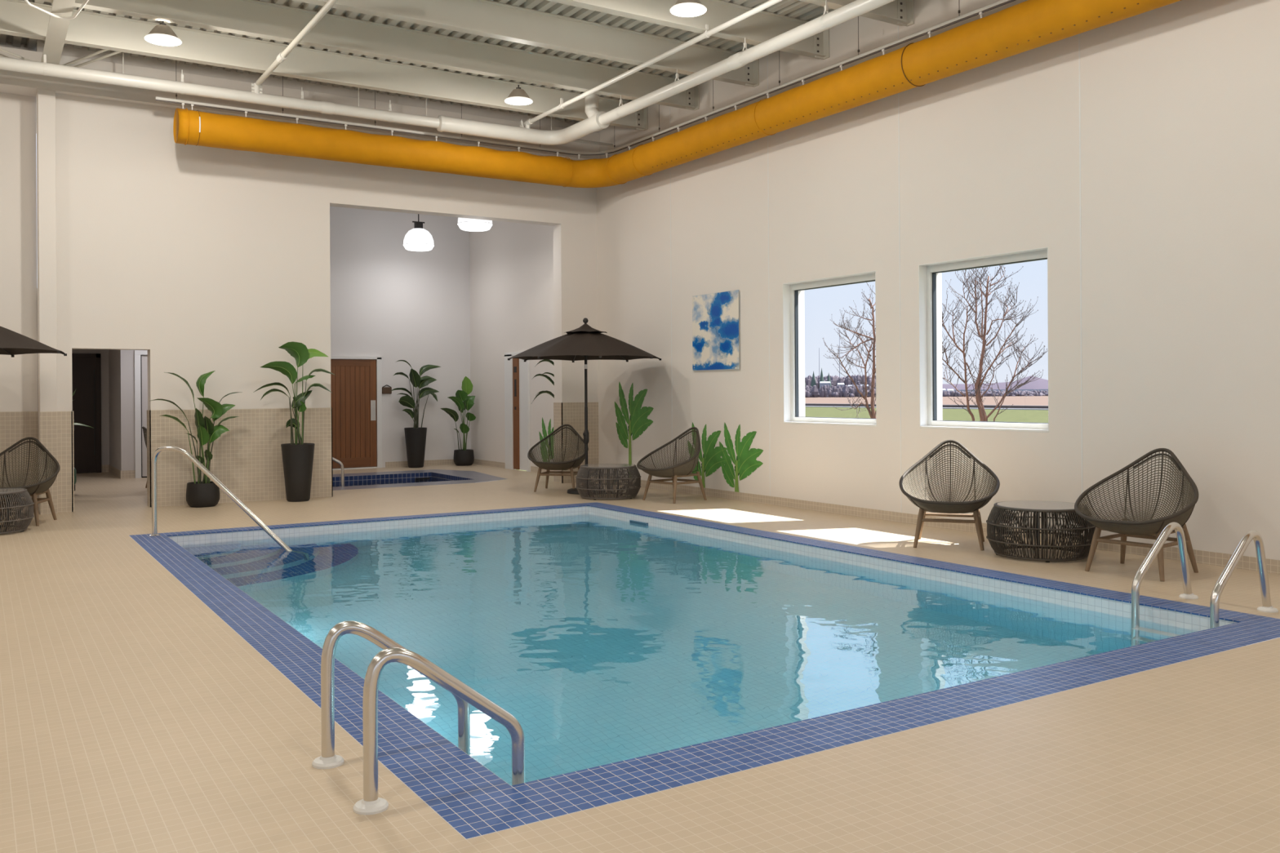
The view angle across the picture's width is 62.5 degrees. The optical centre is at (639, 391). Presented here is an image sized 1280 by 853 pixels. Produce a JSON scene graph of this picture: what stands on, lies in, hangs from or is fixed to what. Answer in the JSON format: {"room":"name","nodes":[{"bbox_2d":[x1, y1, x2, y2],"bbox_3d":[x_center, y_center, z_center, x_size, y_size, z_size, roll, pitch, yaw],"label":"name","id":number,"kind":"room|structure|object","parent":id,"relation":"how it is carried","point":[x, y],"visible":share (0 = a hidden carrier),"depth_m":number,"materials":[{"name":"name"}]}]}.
{"room":"indoor swimming pool","nodes":[
{"label":"indoor swimming pool","id":0,"kind":"room"},
{"bbox_2d":[0,41,37,411],"bbox_3d":[-10.097,-1.327,10.483,7.130,5.480,0.200,0,0,-32],"label":"wall","id":1,"kind":"structure","parent":0,"point":[18,157],"depth_m":12.20,"materials":[{"name":"paint"}]},
{"bbox_2d":[71,349,109,473],"bbox_3d":[-8.654,0.104,15.114,4.700,2.600,6.600,0,0,-32],"label":"wall","id":2,"kind":"structure","parent":0,"point":[104,353],"depth_m":18.45,"materials":[{"name":"paint"}]},
{"bbox_2d":[37,353,101,472],"bbox_3d":[-9.816,0.377,18.128,0.990,2.070,0.060,0,0,-32],"label":"door","id":3,"kind":"structure","parent":2,"relation":"in","point":[86,367],"depth_m":18.27,"materials":[{"name":"brown wood"}]},
{"bbox_2d":[102,464,135,479],"bbox_3d":[-8.788,1.340,17.755,0.212,0.130,1.798,0,0,-36],"label":"baseboard","id":4,"kind":"structure","parent":2,"relation":"attached to","point":[105,468],"depth_m":17.19,"materials":[{"name":"beige tile"}]},
{"bbox_2d":[108,349,134,471],"bbox_3d":[-8.367,0.102,18.032,1.100,2.600,1.770,0,0,-32],"label":"wall","id":5,"kind":"structure","parent":0,"point":[121,362],"depth_m":17.08,"materials":[{"name":"paint"}]},
{"bbox_2d":[133,350,147,478],"bbox_3d":[-7.986,0.365,17.243,0.500,2.070,0.110,0,0,-32],"label":"door","id":6,"kind":"structure","parent":5,"relation":"in","point":[140,357],"depth_m":17.11,"materials":[{"name":"paint"}]},
{"bbox_2d":[35,39,598,513],"bbox_3d":[-3.824,-1.366,14.118,7.360,5.480,0.250,0,0,-32],"label":"wall","id":7,"kind":"structure","parent":0,"point":[202,260],"depth_m":13.11,"materials":[{"name":"paint"}]},
{"bbox_2d":[0,402,599,514],"bbox_3d":[-6.806,0.795,12.185,14.490,1.195,0.422,0,0,-32],"label":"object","id":8,"kind":"structure","parent":7,"relation":"attached to","point":[246,459],"depth_m":13.11,"materials":[{"name":"beige tile"}]},
{"bbox_2d":[0,45,599,514],"bbox_3d":[-6.822,-1.232,12.190,14.490,5.250,0.410,0,0,-32],"label":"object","id":9,"kind":"structure","parent":7,"relation":"attached to","point":[15,82],"depth_m":12.35,"materials":[{"name":"paint"}]},
{"bbox_2d":[329,206,471,468],"bbox_3d":[-5.215,-1.217,18.945,5.220,5.200,0.200,0,0,-32],"label":"wall","id":10,"kind":"structure","parent":0,"point":[393,302],"depth_m":19.37,"materials":[{"name":"paint"}]},
{"bbox_2d":[330,355,382,470],"bbox_3d":[-5.167,0.372,18.810,1.140,2.020,0.070,0,0,-32],"label":"door","id":11,"kind":"structure","parent":10,"relation":"in","point":[356,386],"depth_m":18.87,"materials":[{"name":"red wood"}]},
{"bbox_2d":[382,384,391,393],"bbox_3d":[-4.605,-0.045,19.191,0.180,0.168,0.028,0,0,-32],"label":"wall sign","id":12,"kind":"object","parent":10,"relation":"attached to","point":[384,389],"visible":0.97,"depth_m":19.18,"materials":[{"name":"metal"}]},
{"bbox_2d":[0,0,835,123],"bbox_3d":[-1.959,-4.040,4.781,14.835,0.045,18.550,0,0,-32],"label":"ceiling","id":13,"kind":"structure","parent":0,"point":[797,9],"depth_m":11.82,"materials":[{"name":"white metal"}]},
{"bbox_2d":[0,0,648,130],"bbox_3d":[-6.036,-3.810,10.964,14.438,0.356,0.160,0,0,-32],"label":"roof beam","id":14,"kind":"structure","parent":13,"relation":"attached to","point":[17,17],"depth_m":12.30,"materials":[{"name":"metal"}]},
{"bbox_2d":[0,0,121,66],"bbox_3d":[-2.247,-3.666,4.349,1.902,0.088,17.730,0,0,-32],"label":"girder","id":15,"kind":"object","parent":14,"relation":"attached to","point":[57,29],"visible":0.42,"depth_m":10.77,"materials":[{"name":"metal"}]},
{"bbox_2d":[24,0,88,19],"bbox_3d":[-5.469,-3.618,9.781,0.652,0.119,0.562,0,0,-32],"label":"cable","id":16,"kind":"object","parent":15,"relation":"hanging from","point":[85,2],"visible":1,"depth_m":9.93,"materials":[{"name":"white paint"}]},
{"bbox_2d":[122,52,613,146],"bbox_3d":[-6.480,-3.755,11.558,14.380,0.449,0.048,0,0,-32],"label":"conduit","id":17,"kind":"object","parent":13,"relation":"hanging from","point":[579,140],"visible":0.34,"depth_m":15.11,"materials":[{"name":"white metal"}]},
{"bbox_2d":[37,0,699,110],"bbox_3d":[-5.377,-3.814,9.919,14.438,0.356,0.160,0,0,-32],"label":"roof beam","id":18,"kind":"structure","parent":13,"relation":"attached to","point":[254,18],"depth_m":11.62,"materials":[{"name":"metal"}]},
{"bbox_2d":[144,21,182,45],"bbox_3d":[-4.712,-3.571,10.426,0.340,0.200,0.340,0,0,-32],"label":"light","id":19,"kind":"object","parent":18,"relation":"attached to","point":[162,34],"visible":1,"depth_m":10.38,"materials":[{"name":"white metal"}]},
{"bbox_2d":[151,35,175,40],"bbox_3d":[-4.712,-3.550,10.426,0.224,0.120,0.224,0,0,-32],"label":"bulb","id":20,"kind":"object","parent":19,"relation":"in","point":[153,37],"depth_m":10.39,"materials":[{"name":"glass"}]},
{"bbox_2d":[504,84,533,105],"bbox_3d":[-1.460,-3.591,12.692,0.340,0.200,0.340,0,0,-32],"label":"light","id":21,"kind":"object","parent":18,"relation":"attached to","point":[517,96],"visible":1,"depth_m":12.63,"materials":[{"name":"white"}]},
{"bbox_2d":[0,0,894,145],"bbox_3d":[-2.239,-3.684,3.939,13.418,0.643,16.988,0,0,-32],"label":"pipe","id":22,"kind":"object","parent":13,"relation":"hanging from","point":[597,121],"visible":0.97,"depth_m":12.19,"materials":[{"name":"white metal"}]},
{"bbox_2d":[251,0,337,93],"bbox_3d":[-3.478,-3.559,10.776,0.120,0.192,3.914,0,0,-32],"label":"riser pipe","id":23,"kind":"object","parent":22,"relation":"attached to","point":[256,86],"visible":1,"depth_m":10.97,"materials":[{"name":"metal"}]},
{"bbox_2d":[523,0,782,128],"bbox_3d":[-0.018,-3.658,11.906,0.076,0.185,5.730,0,0,-32],"label":"pipe","id":24,"kind":"object","parent":22,"relation":"attached to","point":[707,33],"visible":1,"depth_m":11.50,"materials":[{"name":"white metal"}]},
{"bbox_2d":[293,0,759,87],"bbox_3d":[-4.717,-3.818,8.875,14.438,0.356,0.160,0,0,-32],"label":"roof beam","id":25,"kind":"structure","parent":13,"relation":"attached to","point":[486,18],"depth_m":11.26,"materials":[{"name":"metal"}]},
{"bbox_2d":[155,0,1015,159],"bbox_3d":[1.490,-3.683,6.452,5.886,0.712,17.096,0,0,-32],"label":"pipe","id":26,"kind":"object","parent":13,"relation":"hanging from","point":[980,11],"visible":0.88,"depth_m":12.62,"materials":[{"name":"metal"}]},
{"bbox_2d":[173,0,1181,187],"bbox_3d":[3.204,-3.135,8.577,18.205,0.418,5.511,0,0,40],"label":"duct","id":27,"kind":"object","parent":26,"relation":"hanging from","point":[1028,24],"visible":1,"depth_m":12.18,"materials":[{"name":"metal"}]},
{"bbox_2d":[670,0,706,17],"bbox_3d":[0.444,-3.603,9.696,0.340,0.200,0.340,0,0,-32],"label":"light","id":28,"kind":"object","parent":13,"relation":"attached to","point":[685,8],"visible":1,"depth_m":9.69,"materials":[{"name":"white"}]},
{"bbox_2d":[676,4,700,11],"bbox_3d":[0.444,-3.583,9.696,0.224,0.120,0.224,0,0,-32],"label":"diffuser","id":29,"kind":"object","parent":28,"relation":"in","point":[682,7],"depth_m":9.67,"materials":[{"name":"plastic"}]},
{"bbox_2d":[547,0,830,59],"bbox_3d":[-4.058,-3.823,7.831,14.438,0.356,0.160,0,0,-32],"label":"roof beam","id":30,"kind":"structure","parent":13,"relation":"attached to","point":[762,26],"depth_m":10.94,"materials":[{"name":"metal"}]},
{"bbox_2d":[799,0,914,26],"bbox_3d":[-3.399,-3.827,6.786,14.438,0.356,0.160,0,0,-32],"label":"roof beam","id":31,"kind":"structure","parent":13,"relation":"attached to","point":[898,12],"depth_m":10.52,"materials":[{"name":"metal"}]},
{"bbox_2d":[0,464,1279,852],"bbox_3d":[-3.819,1.374,7.458,14.490,0.001,24.700,0,0,-32],"label":"floor","id":32,"kind":"structure","parent":0,"point":[134,718],"depth_m":4.01,"materials":[{"name":"beige tile"}]},
{"bbox_2d":[0,488,34,534],"bbox_3d":[-6.456,1.185,10.407,0.836,0.412,0.836,0,0,18],"label":"table","id":33,"kind":"object","parent":32,"relation":"on","point":[24,519],"visible":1,"depth_m":10.37,"materials":[{"name":"black wicker"}]},
{"bbox_2d":[0,437,60,526],"bbox_3d":[-6.549,0.944,11.053,0.828,0.902,0.822,0,0,-30],"label":"lounge chair","id":34,"kind":"object","parent":32,"relation":"on","point":[41,487],"visible":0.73,"depth_m":11.32,"materials":[{"name":"black wicker"}]},
{"bbox_2d":[0,326,66,357],"bbox_3d":[-6.913,0.221,10.654,1.935,2.345,1.935,0,0,-24],"label":"patio umbrella","id":35,"kind":"object","parent":32,"relation":"on","point":[12,343],"visible":1,"depth_m":10.61,"materials":[{"name":"fabric"}]},
{"bbox_2d":[73,419,76,490],"bbox_3d":[-7.845,0.884,14.202,0.445,1.030,0.240,0,0,-32],"label":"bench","id":36,"kind":"object","parent":32,"relation":"on","point":[75,471],"visible":0.12,"depth_m":14.23,"materials":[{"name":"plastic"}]},
{"bbox_2d":[72,388,92,427],"bbox_3d":[-7.748,0.607,13.958,1.044,1.584,0.380,0,0,-14],"label":"potted plant","id":37,"kind":"object","parent":32,"relation":"on","point":[77,424],"visible":0.05,"depth_m":13.91,"materials":[{"name":"green plant"}]},
{"bbox_2d":[142,426,146,488],"bbox_3d":[-6.726,0.945,15.255,0.828,0.902,0.822,0,0,36],"label":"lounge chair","id":38,"kind":"object","parent":32,"relation":"on","point":[144,429],"visible":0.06,"depth_m":15.01,"materials":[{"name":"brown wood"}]},
{"bbox_2d":[151,370,242,507],"bbox_3d":[-5.335,0.565,12.689,1.047,1.638,0.380,0,0,-32],"label":"potted plant","id":39,"kind":"object","parent":32,"relation":"on","point":[199,494],"visible":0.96,"depth_m":12.67,"materials":[{"name":"green plant"}]},
{"bbox_2d":[253,341,335,502],"bbox_3d":[-4.354,0.376,13.274,1.026,2.002,0.406,0,0,-32],"label":"potted plant","id":40,"kind":"object","parent":32,"relation":"on","point":[297,458],"visible":1,"depth_m":13.20,"materials":[{"name":"green plant"}]},
{"bbox_2d":[389,360,440,467],"bbox_3d":[-4.081,0.402,19.158,1.004,1.947,0.406,0,0,-32],"label":"potted plant","id":41,"kind":"object","parent":32,"relation":"on","point":[415,437],"visible":1,"depth_m":19.08,"materials":[{"name":"green plant"}]},
{"bbox_2d":[332,469,506,490],"bbox_3d":[-3.901,1.777,16.659,3.370,0.807,2.990,0,0,-32],"label":"hot tub","id":42,"kind":"object","parent":32,"relation":"in","point":[429,477],"visible":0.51,"depth_m":17.36,"materials":[{"name":"tile"}]},
{"bbox_2d":[332,457,344,486],"bbox_3d":[-4.485,1.117,15.163,0.463,0.522,0.042,0,0,-32],"label":"grab rail","id":43,"kind":"object","parent":42,"relation":"attached to","point":[339,462],"visible":0.37,"depth_m":15.25,"materials":[{"name":"silver metal"}]},
{"bbox_2d":[440,376,475,466],"bbox_3d":[-3.408,0.542,19.547,0.706,1.658,0.380,0,0,-32],"label":"potted plant","id":44,"kind":"object","parent":32,"relation":"on","point":[464,457],"visible":1,"depth_m":19.57,"materials":[{"name":"green plant"}]},
{"bbox_2d":[531,359,554,400],"bbox_3d":[-1.267,0.430,16.297,0.764,1.856,0.406,0,0,9],"label":"potted plant","id":45,"kind":"object","parent":32,"relation":"on","point":[548,378],"visible":0.24,"depth_m":16.20,"materials":[{"name":"green plant"}]},
{"bbox_2d":[527,424,588,492],"bbox_3d":[-1.123,0.910,14.444,0.828,0.902,0.822,0,0,-7],"label":"lounge chair","id":46,"kind":"object","parent":32,"relation":"on","point":[571,464],"visible":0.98,"depth_m":14.65,"materials":[{"name":"brown wicker"}]},
{"bbox_2d":[507,317,661,494],"bbox_3d":[-0.723,0.182,14.148,1.935,2.345,1.935,0,0,9],"label":"patio umbrella","id":47,"kind":"object","parent":32,"relation":"on","point":[585,343],"visible":0.84,"depth_m":13.83,"materials":[{"name":"fabric"}]},
{"bbox_2d":[575,463,640,500],"bbox_3d":[-0.403,1.147,13.482,0.836,0.412,0.836,0,0,-32],"label":"table","id":48,"kind":"object","parent":32,"relation":"on","point":[584,470],"visible":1,"depth_m":13.22,"materials":[{"name":"black wicker"}]},
{"bbox_2d":[636,426,706,503],"bbox_3d":[0.377,0.901,13.067,0.828,0.902,0.822,0,0,30],"label":"lounge chair","id":49,"kind":"object","parent":32,"relation":"on","point":[686,468],"visible":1,"depth_m":13.15,"materials":[{"name":"wicker"}]},
{"bbox_2d":[128,502,1279,839],"bbox_3d":[-0.523,1.931,8.041,5.180,1.157,8.210,0,0,-32],"label":"swimming pool","id":50,"kind":"object","parent":32,"relation":"in","point":[633,652],"visible":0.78,"depth_m":6.16,"materials":[{"name":"blue liquid"}]},
{"bbox_2d":[148,445,292,551],"bbox_3d":[-3.876,1.244,9.928,1.674,1.462,0.100,0,0,12],"label":"stair handrail","id":51,"kind":"object","parent":50,"relation":"attached to","point":[154,504],"visible":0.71,"depth_m":9.98,"materials":[{"name":"silver metal"}]},
{"bbox_2d":[311,621,525,815],"bbox_3d":[-0.785,1.599,3.779,0.631,1.513,0.602,0,0,-32],"label":"pool ladder","id":52,"kind":"object","parent":50,"relation":"attached to","point":[464,695],"visible":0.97,"depth_m":3.66,"materials":[{"name":"silver metal"}]},
{"bbox_2d":[168,506,1237,631],"bbox_3d":[-0.526,1.932,8.092,4.646,1.142,7.676,0,0,-32],"label":"basin","id":53,"kind":"object","parent":50,"relation":"in","point":[565,568],"depth_m":7.99,"materials":[{"name":"white tile"}]},
{"bbox_2d":[1131,522,1278,628],"bbox_3d":[3.422,1.579,6.435,0.691,1.500,0.602,0,0,-32],"label":"pool ladder","id":54,"kind":"object","parent":50,"relation":"attached to","point":[1250,535],"visible":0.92,"depth_m":6.36,"materials":[{"name":"silver metal"}]},
{"bbox_2d":[898,440,999,550],"bbox_3d":[2.669,0.886,9.145,0.828,0.902,0.822,0,0,0],"label":"lounge chair","id":55,"kind":"object","parent":32,"relation":"on","point":[945,508],"visible":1,"depth_m":9.34,"materials":[{"name":"black wicker"}]},
{"bbox_2d":[986,500,1095,562],"bbox_3d":[3.244,1.124,8.548,0.836,0.412,0.836,0,0,41],"label":"table","id":56,"kind":"object","parent":32,"relation":"on","point":[997,514],"visible":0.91,"depth_m":8.30,"materials":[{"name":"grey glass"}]},
{"bbox_2d":[1074,448,1199,581],"bbox_3d":[3.636,0.880,7.736,0.828,0.902,0.822,0,0,32],"label":"lounge chair","id":57,"kind":"object","parent":32,"relation":"on","point":[1151,529],"visible":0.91,"depth_m":7.87,"materials":[{"name":"wicker"}]},
{"bbox_2d":[469,0,1279,559],"bbox_3d":[2.897,-1.408,10.674,0.330,5.480,22.950,0,0,-32],"label":"wall","id":58,"kind":"structure","parent":0,"point":[1180,100],"depth_m":9.80,"materials":[{"name":"paint"}]},
{"bbox_2d":[385,458,554,472],"bbox_3d":[-2.696,1.317,17.687,1.670,0.100,4.600,0,0,-32],"label":"baseboard","id":59,"kind":"structure","parent":58,"relation":"attached to","point":[435,462],"depth_m":19.36,"materials":[{"name":"beige tile"}]},
{"bbox_2d":[504,351,530,471],"bbox_3d":[-2.108,0.338,18.334,0.095,2.050,0.940,0,0,-32],"label":"door","id":60,"kind":"structure","parent":58,"relation":"in","point":[517,371],"depth_m":18.31,"materials":[{"name":"red wood"}]},
{"bbox_2d":[539,417,553,462],"bbox_3d":[-1.455,0.840,17.275,0.004,0.838,0.861,0,0,-32],"label":"sticker","id":61,"kind":"object","parent":58,"relation":"attached to","point":[544,430],"visible":0.37,"depth_m":17.44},
{"bbox_2d":[614,382,653,478],"bbox_3d":[-0.091,0.548,15.111,0.004,1.404,1.059,0,0,-32],"label":"sticker","id":62,"kind":"object","parent":58,"relation":"attached to","point":[637,422],"visible":1,"depth_m":15.16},
{"bbox_2d":[669,106,672,482],"bbox_3d":[0.421,-1.393,14.285,0.002,5.280,0.012,0,0,-32],"label":"trim","id":63,"kind":"structure","parent":58,"relation":"attached to","point":[669,106],"depth_m":14.28,"materials":[{"name":"beige paint"}]},
{"bbox_2d":[687,422,727,488],"bbox_3d":[0.862,0.821,13.604,0.004,0.847,0.871,0,0,-32],"label":"sticker","id":64,"kind":"object","parent":58,"relation":"attached to","point":[711,460],"visible":0.84,"depth_m":13.57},
{"bbox_2d":[692,289,739,371],"bbox_3d":[0.959,-0.763,13.413,0.030,0.985,0.989,0,0,-32],"label":"picture","id":65,"kind":"object","parent":58,"relation":"attached to","point":[715,316],"visible":1,"depth_m":13.39,"materials":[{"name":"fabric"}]},
{"bbox_2d":[719,422,763,492],"bbox_3d":[1.242,0.812,13.003,0.004,0.861,0.887,0,0,-32],"label":"sticker","id":66,"kind":"object","parent":58,"relation":"attached to","point":[745,463],"visible":1,"depth_m":13.03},
{"bbox_2d":[767,56,770,496],"bbox_3d":[1.529,-1.400,12.530,0.002,5.280,0.012,0,0,-32],"label":"trim","id":67,"kind":"structure","parent":58,"relation":"attached to","point":[767,56],"depth_m":12.53,"materials":[{"name":"beige paint"}]},
{"bbox_2d":[782,271,876,426],"bbox_3d":[2.151,-0.447,11.731,0.193,1.633,1.500,0,0,-32],"label":"window","id":68,"kind":"structure","parent":58,"relation":"in","point":[790,290],"depth_m":12.32,"materials":[{"name":"plastic"}]},
{"bbox_2d":[897,25,902,512],"bbox_3d":[2.647,-1.407,10.759,0.002,5.280,0.012,0,0,-32],"label":"trim","id":69,"kind":"structure","parent":58,"relation":"attached to","point":[898,25],"depth_m":10.76,"materials":[{"name":"beige paint"}]},
{"bbox_2d":[600,475,1279,574],"bbox_3d":[4.130,1.274,8.427,0.012,0.100,17.850,0,0,-32],"label":"baseboard","id":70,"kind":"structure","parent":58,"relation":"attached to","point":[1246,562],"depth_m":10.72,"materials":[{"name":"beige tile"}]},
{"bbox_2d":[918,247,1048,432],"bbox_3d":[3.269,-0.454,9.960,0.193,1.633,1.500,0,0,-32],"label":"window","id":71,"kind":"structure","parent":58,"relation":"in","point":[927,273],"depth_m":10.54,"materials":[{"name":"plastic"}]},
{"bbox_2d":[1078,33,1083,535],"bbox_3d":[3.757,-1.414,9.000,0.002,5.280,0.012,0,0,-32],"label":"trim","id":72,"kind":"structure","parent":58,"relation":"attached to","point":[1078,33],"depth_m":9.00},
{"bbox_3d":[-4.142,-3.674,16.912,4.890,0.100,4.800,0,0,-32],"label":"ceiling","id":73,"kind":"structure","parent":0,"visible":0},
{"bbox_2d":[403,213,434,251],"bbox_3d":[-3.849,-3.046,18.337,0.541,1.160,0.541,0,0,-32],"label":"dome pendant light","id":74,"kind":"object","parent":73,"relation":"hanging from","point":[418,238],"visible":0.99,"depth_m":18.16,"materials":[{"name":"white"}]},
{"bbox_2d":[457,217,493,231],"bbox_3d":[-2.520,-3.054,16.101,0.541,1.160,0.541,0,0,-32],"label":"dome pendant light","id":75,"kind":"object","parent":73,"relation":"hanging from","point":[464,224],"visible":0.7,"depth_m":15.92,"materials":[{"name":"white"}]},
{"label":"outside","id":76,"kind":"structure","parent":0,"visible":0},
{"bbox_2d":[942,375,1048,390],"bbox_3d":[262.588,-6.634,913.451,345.809,13.269,240.693,0,0,-32],"label":"hill","id":77,"kind":"structure","parent":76,"point":[1039,384],"depth_m":878.56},
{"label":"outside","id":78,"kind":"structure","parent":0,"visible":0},
{"bbox_2d":[804,395,1048,405],"bbox_3d":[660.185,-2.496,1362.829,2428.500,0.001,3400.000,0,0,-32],"label":"field","id":79,"kind":"structure","parent":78,"point":[1015,400],"depth_m":161.49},
{"bbox_2d":[810,370,816,386],"bbox_3d":[56.775,-2.807,345.017,2.037,8.200,2.068,0,0,-32],"label":"conifer","id":80,"kind":"object","parent":79,"relation":"on","point":[813,380],"visible":0.41,"depth_m":344.55,"materials":[{"name":"green plant"}]},
{"bbox_2d":[818,347,819,374],"bbox_3d":[119.060,-14.098,700.000,0.560,30.000,0.485,0,0,-32],"label":"radio mast","id":81,"kind":"object","parent":79,"relation":"on","point":[819,348],"visible":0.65,"depth_m":699.93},
{"bbox_2d":[818,367,823,387],"bbox_3d":[59.441,-3.323,345.017,2.037,9.200,2.068,0,0,-32],"label":"conifer","id":82,"kind":"object","parent":79,"relation":"on","point":[821,379],"visible":0.38,"depth_m":344.68,"materials":[{"name":"green plant"}]},
{"bbox_2d":[819,381,830,387],"bbox_3d":[56.113,-0.902,320.000,3.200,4.400,2.200,0,0,6],"label":"house","id":83,"kind":"structure","parent":79,"relation":"on","point":[821,383],"depth_m":319.13,"materials":[{"name":"white"}]},
{"bbox_2d":[826,373,831,386],"bbox_3d":[61.759,-2.538,345.017,2.037,7.600,2.068,0,0,-32],"label":"conifer","id":84,"kind":"object","parent":79,"relation":"on","point":[828,377],"visible":0.3,"depth_m":344.64,"materials":[{"name":"green plant"}]},
{"bbox_2d":[839,337,839,377],"bbox_3d":[132.380,-20.182,700.000,0.560,42.000,0.485,0,0,-32],"label":"radio mast","id":85,"kind":"object","parent":79,"relation":"on","point":[839,337],"visible":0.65,"depth_m":699.76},
{"bbox_2d":[804,374,875,389],"bbox_3d":[77.468,-2.634,406.560,68.476,7.595,58.210,0,0,-32],"label":"tree band","id":86,"kind":"object","parent":79,"relation":"on","point":[835,380],"visible":0.2,"depth_m":382.50,"materials":[{"name":"plant"}]},
{"bbox_2d":[837,382,844,386],"bbox_3d":[60.520,-0.680,318.000,2.100,3.900,2.200,0,0,6],"label":"house","id":87,"kind":"structure","parent":79,"relation":"on","point":[838,384],"depth_m":317.18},
{"bbox_2d":[804,384,1048,397],"bbox_3d":[74.756,-0.319,277.863,97.542,3.398,73.245,0,0,-32],"label":"tree line","id":88,"kind":"object","parent":79,"relation":"on","point":[827,391],"visible":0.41,"depth_m":252.94,"materials":[{"name":"grey plant"}]},
{"bbox_2d":[804,403,1048,409],"bbox_3d":[19.033,1.381,106.616,3.200,0.300,280.000,0,0,-32],"label":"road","id":89,"kind":"structure","parent":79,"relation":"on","point":[810,405],"depth_m":91.04,"materials":[{"name":"grey asphalt"}]},
{"bbox_2d":[946,389,1048,391],"bbox_3d":[148.722,-0.084,430.722,74.650,1.600,49.930,0,0,-32],"label":"snow strip","id":90,"kind":"object","parent":79,"relation":"on","point":[963,390],"visible":0.07,"depth_m":420.00,"materials":[{"name":"white snow"}]},
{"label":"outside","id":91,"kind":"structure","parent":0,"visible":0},
{"bbox_2d":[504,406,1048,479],"bbox_3d":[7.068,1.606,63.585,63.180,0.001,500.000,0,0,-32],"label":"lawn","id":92,"kind":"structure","parent":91,"point":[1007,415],"depth_m":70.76,"materials":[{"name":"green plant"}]},
{"bbox_2d":[823,283,875,418],"bbox_3d":[3.639,-0.151,17.347,1.038,3.557,1.060,0,0,33],"label":"bare tree","id":93,"kind":"object","parent":92,"relation":"on","point":[872,413],"visible":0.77,"depth_m":17.35,"materials":[{"name":"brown plant"}]},
{"bbox_2d":[942,265,1048,421],"bbox_3d":[4.995,-0.242,15.425,2.059,3.723,1.145,0,0,-1],"label":"bare tree","id":94,"kind":"object","parent":92,"relation":"on","point":[979,383],"visible":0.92,"depth_m":15.49,"materials":[{"name":"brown plant"}]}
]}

